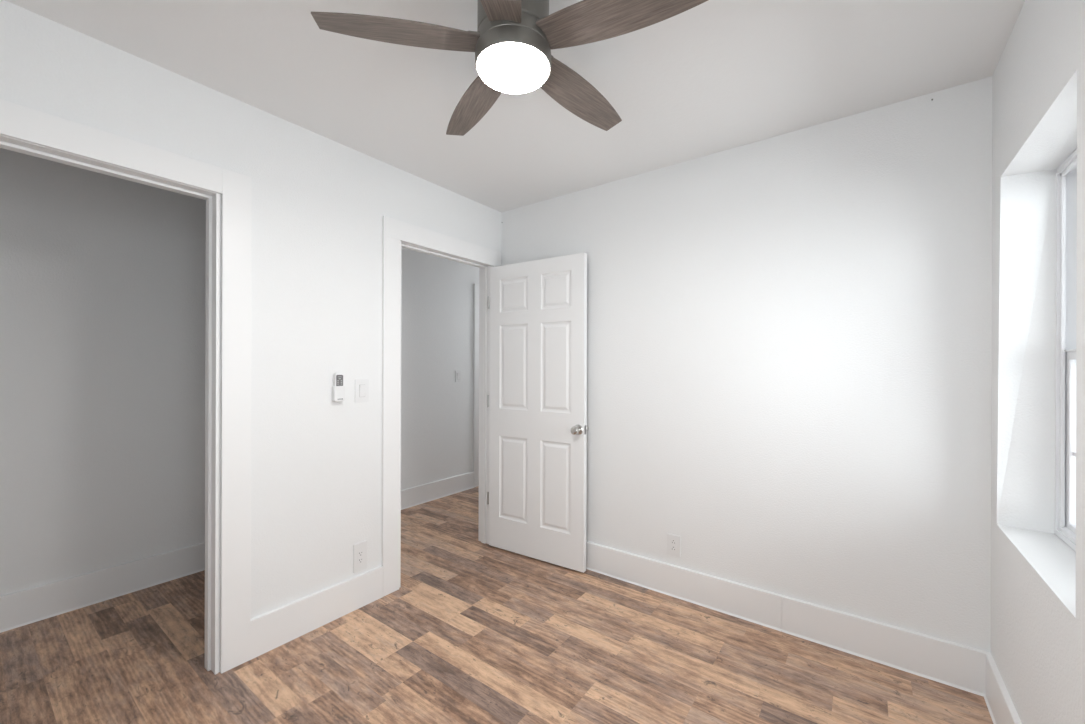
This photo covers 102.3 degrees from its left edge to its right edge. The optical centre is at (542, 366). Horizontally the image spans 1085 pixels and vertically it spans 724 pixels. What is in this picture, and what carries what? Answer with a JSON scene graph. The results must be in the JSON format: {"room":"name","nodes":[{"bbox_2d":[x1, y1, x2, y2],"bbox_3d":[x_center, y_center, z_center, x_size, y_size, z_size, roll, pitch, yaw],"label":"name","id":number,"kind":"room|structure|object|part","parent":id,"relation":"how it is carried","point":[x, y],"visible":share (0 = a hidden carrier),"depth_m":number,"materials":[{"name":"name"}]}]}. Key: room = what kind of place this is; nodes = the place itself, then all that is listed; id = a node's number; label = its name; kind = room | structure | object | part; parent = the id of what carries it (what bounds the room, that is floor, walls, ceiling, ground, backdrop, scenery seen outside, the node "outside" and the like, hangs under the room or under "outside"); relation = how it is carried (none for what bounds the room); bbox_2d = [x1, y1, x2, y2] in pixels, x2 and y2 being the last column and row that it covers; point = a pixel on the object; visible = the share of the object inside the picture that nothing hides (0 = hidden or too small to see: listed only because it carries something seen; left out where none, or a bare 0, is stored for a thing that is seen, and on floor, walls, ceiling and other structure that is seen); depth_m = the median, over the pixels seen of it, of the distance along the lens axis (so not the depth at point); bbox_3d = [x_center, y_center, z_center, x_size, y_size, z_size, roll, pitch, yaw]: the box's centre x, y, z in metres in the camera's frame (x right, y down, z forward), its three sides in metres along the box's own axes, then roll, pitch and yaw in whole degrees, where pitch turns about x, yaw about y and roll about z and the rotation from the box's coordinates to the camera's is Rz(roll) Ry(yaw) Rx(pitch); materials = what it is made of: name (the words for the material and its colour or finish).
{"room":"empty bedroom","nodes":[
{"label":"empty bedroom","id":0,"kind":"room"},
{"bbox_2d":[0,148,478,595],"bbox_3d":[-1.494,0.065,3.738,0.100,2.440,5.430,0,0,36],"label":"wall","id":1,"kind":"structure","parent":0,"point":[103,277],"depth_m":2.44,"materials":[{"name":"white paint"}]},
{"bbox_2d":[0,542,204,632],"bbox_3d":[-2.524,1.197,2.246,0.023,0.170,1.610,0,0,36],"label":"baseboard","id":2,"kind":"structure","parent":1,"relation":"attached to","point":[34,604],"depth_m":2.37,"materials":[{"name":"white paint"}]},
{"bbox_2d":[401,471,473,509],"bbox_3d":[-1.361,1.200,3.819,0.023,0.170,2.102,0,0,36],"label":"baseboard","id":3,"kind":"structure","parent":1,"relation":"attached to","point":[410,497],"depth_m":4.25,"materials":[{"name":"white paint"}]},
{"bbox_2d":[455,371,460,381],"bbox_3d":[-0.866,0.097,4.492,0.012,0.118,0.075,0,0,36],"label":"light switch","id":4,"kind":"object","parent":1,"relation":"attached to","point":[457,373],"visible":1,"depth_m":4.49,"materials":[{"name":"white plastic"}]},
{"bbox_2d":[473,283,478,486],"bbox_3d":[-0.462,0.198,5.035,0.019,2.180,0.916,0,0,36],"label":"door frame","id":5,"kind":"structure","parent":1,"relation":"attached to","point":[476,286],"depth_m":4.68,"materials":[{"name":"white paint"}]},
{"bbox_2d":[0,0,500,672],"bbox_3d":[-0.543,0.068,3.035,0.115,2.440,5.430,0,0,36],"label":"wall","id":6,"kind":"structure","parent":0,"point":[319,203],"depth_m":2.08,"materials":[{"name":"white paint"}]},
{"bbox_2d":[0,99,251,674],"bbox_3d":[-1.712,0.225,1.442,0.136,2.118,1.278,0,0,36],"label":"door frame","id":7,"kind":"structure","parent":6,"relation":"attached to","point":[19,122],"depth_m":1.84,"materials":[{"name":"white paint"}]},
{"bbox_2d":[250,566,382,659],"bbox_3d":[-1.094,1.201,2.182,0.018,0.170,0.655,0,0,36],"label":"baseboard","id":8,"kind":"structure","parent":6,"relation":"attached to","point":[270,630],"depth_m":2.13,"materials":[{"name":"white paint"}]},
{"bbox_2d":[332,373,344,401],"bbox_3d":[-1.044,0.102,2.235,0.030,0.146,0.056,0,0,36],"label":"remote control","id":9,"kind":"object","parent":6,"relation":"attached to","point":[338,388],"visible":1,"depth_m":2.22,"materials":[{"name":"white plastic"}]},
{"bbox_2d":[353,540,366,572],"bbox_3d":[-0.979,1.020,2.345,0.008,0.152,0.078,0,0,36],"label":"power outlet","id":10,"kind":"object","parent":6,"relation":"attached to","point":[359,549],"visible":1,"depth_m":2.34,"materials":[{"name":"white plastic"}]},
{"bbox_2d":[358,550,363,563],"bbox_3d":[-0.977,1.020,2.344,0.002,0.068,0.035,0,0,36],"label":"socket","id":11,"kind":"object","parent":10,"relation":"attached to","point":[360,552],"depth_m":2.34,"materials":[{"name":"grey plastic"}]},
{"bbox_2d":[355,379,368,402],"bbox_3d":[-0.970,0.129,2.350,0.012,0.125,0.080,0,0,36],"label":"light switch","id":12,"kind":"object","parent":6,"relation":"attached to","point":[361,385],"visible":1,"depth_m":2.35,"materials":[{"name":"white plastic"}]},
{"bbox_2d":[381,216,500,596],"bbox_3d":[-0.652,0.221,2.875,0.136,2.133,0.977,0,0,36],"label":"door frame","id":13,"kind":"structure","parent":6,"relation":"attached to","point":[394,231],"depth_m":2.52,"materials":[{"name":"white paint"}]},
{"bbox_2d":[487,253,587,572],"bbox_3d":[-0.055,0.283,2.932,0.778,1.985,0.158,0,0,33],"label":"door","id":14,"kind":"structure","parent":13,"relation":"attached to","point":[538,428],"depth_m":2.89,"materials":[{"name":"white paint"}]},
{"bbox_3d":[0.207,0.393,2.704,0.065,0.065,0.062,0,0,33],"label":"knob","id":15,"kind":"part","parent":14,"relation":"part of","materials":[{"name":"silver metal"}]},
{"bbox_2d":[0,486,992,723],"bbox_3d":[0.083,1.305,2.618,4.073,0.030,5.597,0,0,36],"label":"floor","id":16,"kind":"structure","parent":0,"point":[473,631],"depth_m":1.89,"materials":[{"name":"brown wood"}]},
{"bbox_2d":[6,0,1024,211],"bbox_3d":[0.144,-1.200,2.564,4.223,0.100,5.774,0,0,36],"label":"ceiling","id":17,"kind":"structure","parent":0,"point":[712,76],"depth_m":1.70,"materials":[{"name":"white paint"}]},
{"bbox_2d":[311,0,707,135],"bbox_3d":[-0.059,-1.008,1.316,1.050,0.285,1.032,0,0,36],"label":"ceiling fan","id":18,"kind":"object","parent":17,"relation":"hanging from","point":[512,43],"visible":1,"depth_m":1.23,"materials":[{"name":"brown wood"}]},
{"bbox_3d":[-0.391,-0.947,1.240,0.469,0.006,0.138,0,11,-6],"label":"blade","id":19,"kind":"part","parent":18,"relation":"part of","materials":[{"name":"brown wood"}]},
{"bbox_3d":[-0.238,-0.947,1.571,0.138,0.006,0.469,-11,5,-24],"label":"blade","id":20,"kind":"part","parent":18,"relation":"part of","materials":[{"name":"brown wood"}]},
{"bbox_3d":[-0.124,-0.947,0.991,0.138,0.006,0.469,11,2,11],"label":"blade","id":21,"kind":"part","parent":18,"relation":"part of","materials":[{"name":"brown wood"}]},
{"bbox_3d":[0.124,-0.946,1.527,0.469,0.006,0.138,0,-11,-42],"label":"blade","id":22,"kind":"part","parent":18,"relation":"part of","materials":[{"name":"brown wood"}]},
{"bbox_3d":[0.195,-0.946,1.169,0.469,0.006,0.138,0,-11,30],"label":"blade","id":23,"kind":"part","parent":18,"relation":"part of","materials":[{"name":"brown wood"}]},
{"bbox_2d":[501,76,991,652],"bbox_3d":[0.885,0.072,2.445,2.883,2.440,0.120,0,0,36],"label":"wall","id":24,"kind":"structure","parent":0,"point":[789,335],"depth_m":2.08,"materials":[{"name":"white paint"}]},
{"bbox_2d":[667,533,680,556],"bbox_3d":[0.742,1.009,2.470,0.078,0.118,0.008,0,0,36],"label":"power outlet","id":25,"kind":"object","parent":24,"relation":"attached to","point":[673,541],"visible":1,"depth_m":2.46,"materials":[{"name":"white plastic"}]},
{"bbox_2d":[670,539,675,551],"bbox_3d":[0.740,1.009,2.467,0.035,0.068,0.002,0,0,36],"label":"socket","id":26,"kind":"object","parent":25,"relation":"attached to","point":[672,541],"depth_m":2.47,"materials":[{"name":"grey plastic"}]},
{"bbox_2d":[586,541,991,696],"bbox_3d":[0.719,1.207,2.477,2.583,0.170,0.023,0,0,36],"label":"baseboard","id":27,"kind":"structure","parent":24,"relation":"attached to","point":[956,665],"depth_m":2.07,"materials":[{"name":"white paint"}]},
{"bbox_2d":[991,0,1084,723],"bbox_3d":[0.972,0.072,0.423,0.260,2.440,3.030,0,0,36],"label":"wall","id":28,"kind":"structure","parent":0,"point":[1038,580],"depth_m":1.49,"materials":[{"name":"white paint"}]},
{"bbox_2d":[984,654,1021,723],"bbox_3d":[0.879,1.207,0.540,0.023,0.170,2.912,0,0,36],"label":"baseboard","id":29,"kind":"structure","parent":28,"relation":"attached to","point":[1001,708],"depth_m":1.57,"materials":[{"name":"white paint"}]},
{"bbox_2d":[1055,149,1076,551],"bbox_3d":[1.633,-0.054,1.218,0.095,1.291,0.770,0,0,36],"label":"window","id":30,"kind":"structure","parent":28,"relation":"in","point":[1066,173],"depth_m":1.52,"materials":[{"name":"white plastic"}]},
{"bbox_3d":[1.619,0.254,1.228,0.034,0.627,0.726,0,0,36],"label":"sash","id":31,"kind":"part","parent":30,"relation":"part of","materials":[{"name":"white plastic"}]}
]}

